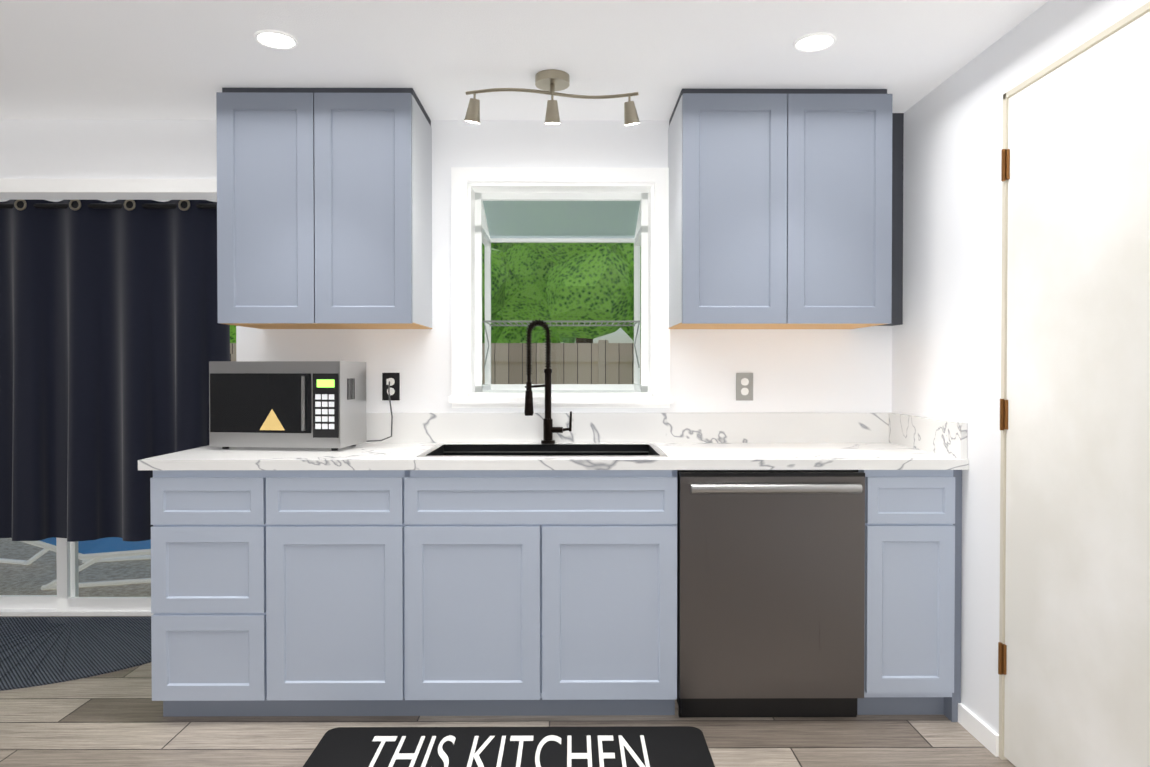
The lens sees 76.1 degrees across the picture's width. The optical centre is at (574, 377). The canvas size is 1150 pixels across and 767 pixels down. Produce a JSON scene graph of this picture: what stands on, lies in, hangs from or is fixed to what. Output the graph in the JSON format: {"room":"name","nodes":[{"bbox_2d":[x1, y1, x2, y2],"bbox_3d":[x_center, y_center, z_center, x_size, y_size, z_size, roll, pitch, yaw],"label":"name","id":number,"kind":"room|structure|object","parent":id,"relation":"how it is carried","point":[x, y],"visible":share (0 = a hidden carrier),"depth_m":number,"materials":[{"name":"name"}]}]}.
{"room":"kitchen","nodes":[
{"label":"kitchen","id":0,"kind":"room"},
{"bbox_2d":[0,119,216,199],"bbox_3d":[-2.953,-0.912,3.327,3.116,0.299,0.640,0,1,0],"label":"wall","id":1,"kind":"structure","parent":0,"point":[108,149],"depth_m":3.01,"materials":[{"name":"white paint"}]},
{"bbox_2d":[0,178,216,192],"bbox_3d":[-2.881,-0.786,3.003,3.016,0.055,0.012,0,1,0],"label":"trim","id":2,"kind":"structure","parent":1,"relation":"attached to","point":[108,185],"depth_m":3.00,"materials":[{"name":"white wood"}]},
{"bbox_2d":[0,200,229,541],"bbox_3d":[-2.869,-0.043,3.208,2.943,1.502,0.088,0,1,0],"label":"curtain","id":3,"kind":"object","parent":1,"relation":"hanging from","point":[114,337],"visible":0.88,"depth_m":3.21,"materials":[{"name":"fabric"},{"name":"metal"}]},
{"bbox_2d":[0,616,1015,766],"bbox_3d":[-1.528,1.218,0.879,5.940,0.060,5.440,0,1,0],"label":"floor","id":4,"kind":"structure","parent":0,"point":[115,719],"depth_m":2.42,"materials":[{"name":"wood"}]},
{"bbox_2d":[0,617,151,690],"bbox_3d":[-2.414,1.157,3.118,1.760,0.012,0.840,0,1,0],"label":"doormat","id":5,"kind":"object","parent":4,"relation":"on","point":[37,651],"visible":0.67,"depth_m":3.15,"materials":[{"name":"fabric"}]},
{"bbox_2d":[150,470,274,716],"bbox_3d":[-1.231,0.736,2.746,0.384,0.864,0.572,0,1,0],"label":"base cabinet","id":6,"kind":"object","parent":4,"relation":"on","point":[208,596],"visible":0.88,"depth_m":2.46,"materials":[{"name":"blue"}]},
{"bbox_2d":[266,470,408,715],"bbox_3d":[-0.807,0.736,2.748,0.463,0.864,0.572,0,1,0],"label":"base cabinet","id":7,"kind":"object","parent":4,"relation":"on","point":[335,592],"visible":0.85,"depth_m":2.47,"materials":[{"name":"blue"}]},
{"bbox_2d":[303,726,714,766],"bbox_3d":[-0.198,1.169,2.213,1.235,0.008,0.470,0,1,0],"label":"kitchen rug","id":8,"kind":"object","parent":4,"relation":"on","point":[676,746],"visible":0.89,"depth_m":2.32,"materials":[{"name":"black carpet"}]},
{"bbox_2d":[369,735,649,766],"bbox_3d":[-0.212,1.163,2.260,0.872,0.001,0.256,0,1,0],"label":"lettering","id":9,"kind":"object","parent":8,"relation":"on","point":[520,739],"visible":1,"depth_m":2.29,"materials":[{"name":"white carpet"}]},
{"bbox_2d":[405,470,676,715],"bbox_3d":[-0.116,0.736,2.752,0.921,0.864,0.572,0,1,0],"label":"base cabinet","id":10,"kind":"object","parent":4,"relation":"on","point":[540,592],"visible":0.92,"depth_m":2.47,"materials":[{"name":"blue"}]},
{"bbox_2d":[138,319,968,469],"bbox_3d":[-0.070,0.123,2.736,2.759,0.712,0.593,0,1,0],"label":"countertop","id":11,"kind":"structure","parent":10,"relation":"on","point":[528,439],"depth_m":2.92,"materials":[{"name":"stone"}]},
{"bbox_2d":[209,361,366,450],"bbox_3d":[-1.095,0.103,2.821,0.511,0.329,0.251,0,1,7],"label":"microwave","id":12,"kind":"object","parent":11,"relation":"on","point":[304,404],"visible":1,"depth_m":2.71,"materials":[{"name":"silver metal"}]},
{"bbox_2d":[416,444,667,456],"bbox_3d":[-0.113,0.373,2.737,0.863,0.212,0.430,0,1,0],"label":"sink","id":13,"kind":"object","parent":11,"relation":"in","point":[436,450],"depth_m":2.93,"materials":[{"name":"black metal"}]},
{"bbox_2d":[524,319,571,443],"bbox_3d":[-0.107,0.015,2.967,0.191,0.501,0.085,0,1,0],"label":"faucet","id":14,"kind":"object","parent":11,"relation":"on","point":[547,427],"depth_m":2.97,"materials":[{"name":"black metal"}]},
{"bbox_2d":[676,470,864,717],"bbox_3d":[0.661,0.738,2.705,0.621,0.858,0.581,0,1,0],"label":"dishwasher","id":15,"kind":"object","parent":4,"relation":"on","point":[770,593],"visible":0.96,"depth_m":2.47,"materials":[{"name":"grey metal"}]},
{"bbox_2d":[857,470,961,721],"bbox_3d":[1.144,0.736,2.759,0.333,0.864,0.572,0,1,0],"label":"base cabinet","id":16,"kind":"object","parent":4,"relation":"on","point":[913,588],"visible":0.77,"depth_m":2.48,"materials":[{"name":"blue"}]},
{"bbox_2d":[0,0,1048,120],"bbox_3d":[-1.528,-1.074,0.893,5.940,0.080,5.520,0,1,0],"label":"ceiling","id":17,"kind":"structure","parent":0,"point":[124,59],"depth_m":2.36,"materials":[{"name":"white paint"}]},
{"bbox_2d":[254,29,297,49],"bbox_3d":[-0.925,-1.047,2.276,0.128,0.010,0.128,0,1,0],"label":"recessed light","id":18,"kind":"object","parent":17,"relation":"in","point":[277,39],"visible":1,"depth_m":2.27,"materials":[{"name":"white plastic"}]},
{"bbox_2d":[464,69,639,125],"bbox_3d":[-0.079,-0.970,2.566,0.617,0.165,0.120,0,1,0],"label":"spotlight fixture","id":19,"kind":"object","parent":17,"relation":"attached to","point":[550,81],"visible":1,"depth_m":2.55,"materials":[{"name":"silver metal"}]},
{"bbox_2d":[793,32,835,51],"bbox_3d":[0.748,-1.048,2.293,0.128,0.010,0.128,0,1,0],"label":"recessed light","id":20,"kind":"object","parent":17,"relation":"in","point":[815,42],"visible":1,"depth_m":2.29,"materials":[{"name":"white"}]},
{"bbox_2d":[236,120,891,412],"bbox_3d":[0.017,0.050,3.354,2.824,2.222,0.640,0,1,0],"label":"wall","id":21,"kind":"structure","parent":0,"point":[821,370],"depth_m":3.03,"materials":[{"name":"white paint"}]},
{"bbox_2d":[0,200,235,615],"bbox_3d":[-2.895,0.138,3.599,2.994,2.039,0.080,0,1,0],"label":"door frame","id":22,"kind":"structure","parent":21,"relation":"attached to","point":[66,600],"depth_m":3.59,"materials":[{"name":"white"}]},
{"bbox_2d":[216,88,431,328],"bbox_3d":[-0.935,-0.626,2.825,0.698,0.856,0.387,0,1,0],"label":"upper cabinet","id":23,"kind":"object","parent":21,"relation":"attached to","point":[324,208],"visible":1,"depth_m":2.64,"materials":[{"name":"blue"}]},
{"bbox_2d":[367,373,399,441],"bbox_3d":[-0.790,0.120,2.994,0.135,0.282,0.072,0,1,0],"label":"electrical outlet","id":24,"kind":"object","parent":21,"relation":"attached to","point":[390,386],"visible":0.96,"depth_m":3.02,"materials":[{"name":"black plastic"}]},
{"bbox_2d":[449,167,672,407],"bbox_3d":[-0.059,-0.370,3.259,0.914,0.981,0.540,0,1,0],"label":"garden window","id":25,"kind":"structure","parent":21,"relation":"in","point":[565,218],"depth_m":3.09,"materials":[{"name":"silver metal"}]},
{"bbox_2d":[736,373,752,400],"bbox_3d":[0.700,0.036,3.033,0.070,0.114,0.008,0,1,0],"label":"electrical outlet","id":26,"kind":"object","parent":21,"relation":"attached to","point":[744,386],"visible":1,"depth_m":3.03,"materials":[{"name":"grey plastic"}]},
{"bbox_2d":[668,89,903,328],"bbox_3d":[0.847,-0.626,2.834,0.926,0.856,0.387,0,1,0],"label":"upper cabinet","id":27,"kind":"object","parent":21,"relation":"attached to","point":[785,208],"visible":1,"depth_m":2.65,"materials":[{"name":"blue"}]},
{"bbox_2d":[892,0,1149,734],"bbox_3d":[1.383,0.080,0.662,0.120,2.222,5.000,0,1,0],"label":"wall","id":28,"kind":"structure","parent":0,"point":[946,349],"depth_m":2.44,"materials":[{"name":"white paint"}]},
{"bbox_2d":[958,703,998,756],"bbox_3d":[1.308,1.139,2.412,0.012,0.065,0.272,0,1,0],"label":"baseboard","id":29,"kind":"structure","parent":28,"relation":"attached to","point":[979,730],"depth_m":2.37,"materials":[{"name":"white wood"}]},
{"bbox_2d":[998,11,1149,766],"bbox_3d":[1.329,0.161,1.861,0.056,2.009,0.797,0,1,0],"label":"door","id":30,"kind":"structure","parent":28,"relation":"in","point":[1074,659],"depth_m":1.92,"materials":[{"name":"paint"}]},
{"bbox_2d":[999,1,1149,759],"bbox_3d":[1.375,0.157,1.854,0.124,2.040,0.820,0,1,0],"label":"door frame","id":31,"kind":"structure","parent":28,"relation":"attached to","point":[1110,30],"depth_m":2.25,"materials":[{"name":"beige wood"}]},
{"label":"outside","id":32,"kind":"structure","parent":0,"visible":0},
{"bbox_2d":[0,538,150,596],"bbox_3d":[-0.191,1.148,21.837,60.000,0.310,36.300,0,1,0],"label":"ground","id":33,"kind":"structure","parent":32,"point":[44,575],"depth_m":4.44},
{"bbox_2d":[0,549,47,564],"bbox_3d":[-3.827,0.970,5.071,1.856,0.445,0.634,0,1,15],"label":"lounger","id":34,"kind":"object","parent":33,"relation":"on","point":[29,561],"depth_m":4.66,"materials":[{"name":"white plastic"}]},
{"bbox_2d":[11,537,150,589],"bbox_3d":[-2.574,0.976,4.563,1.856,0.445,0.634,0,1,-15],"label":"lounger","id":35,"kind":"object","parent":33,"relation":"on","point":[125,548],"depth_m":4.26,"materials":[{"name":"white"}]},
{"bbox_2d":[230,243,575,342],"bbox_3d":[-3.440,-3.424,13.826,7.764,9.533,5.666,0,1,0],"label":"tree","id":36,"kind":"object","parent":33,"relation":"on","point":[498,335],"depth_m":14.25,"materials":[{"name":"green plant"}]},
{"bbox_2d":[230,340,640,384],"bbox_3d":[0.287,0.516,7.461,28.900,1.797,0.080,0,1,0],"label":"fence","id":37,"kind":"object","parent":33,"relation":"on","point":[593,362],"depth_m":7.47,"materials":[{"name":"brown wood"}]},
{"bbox_2d":[482,243,640,342],"bbox_3d":[0.280,-3.393,12.325,7.854,9.505,5.574,0,1,0],"label":"tree","id":38,"kind":"object","parent":33,"relation":"on","point":[530,291],"depth_m":10.97,"materials":[{"name":"green plant"}]},
{"bbox_2d":[609,247,640,340],"bbox_3d":[3.647,-3.119,13.591,7.649,8.929,4.814,0,1,0],"label":"tree","id":39,"kind":"object","parent":33,"relation":"on","point":[626,330],"depth_m":11.98,"materials":[{"name":"green plant"}]}
]}

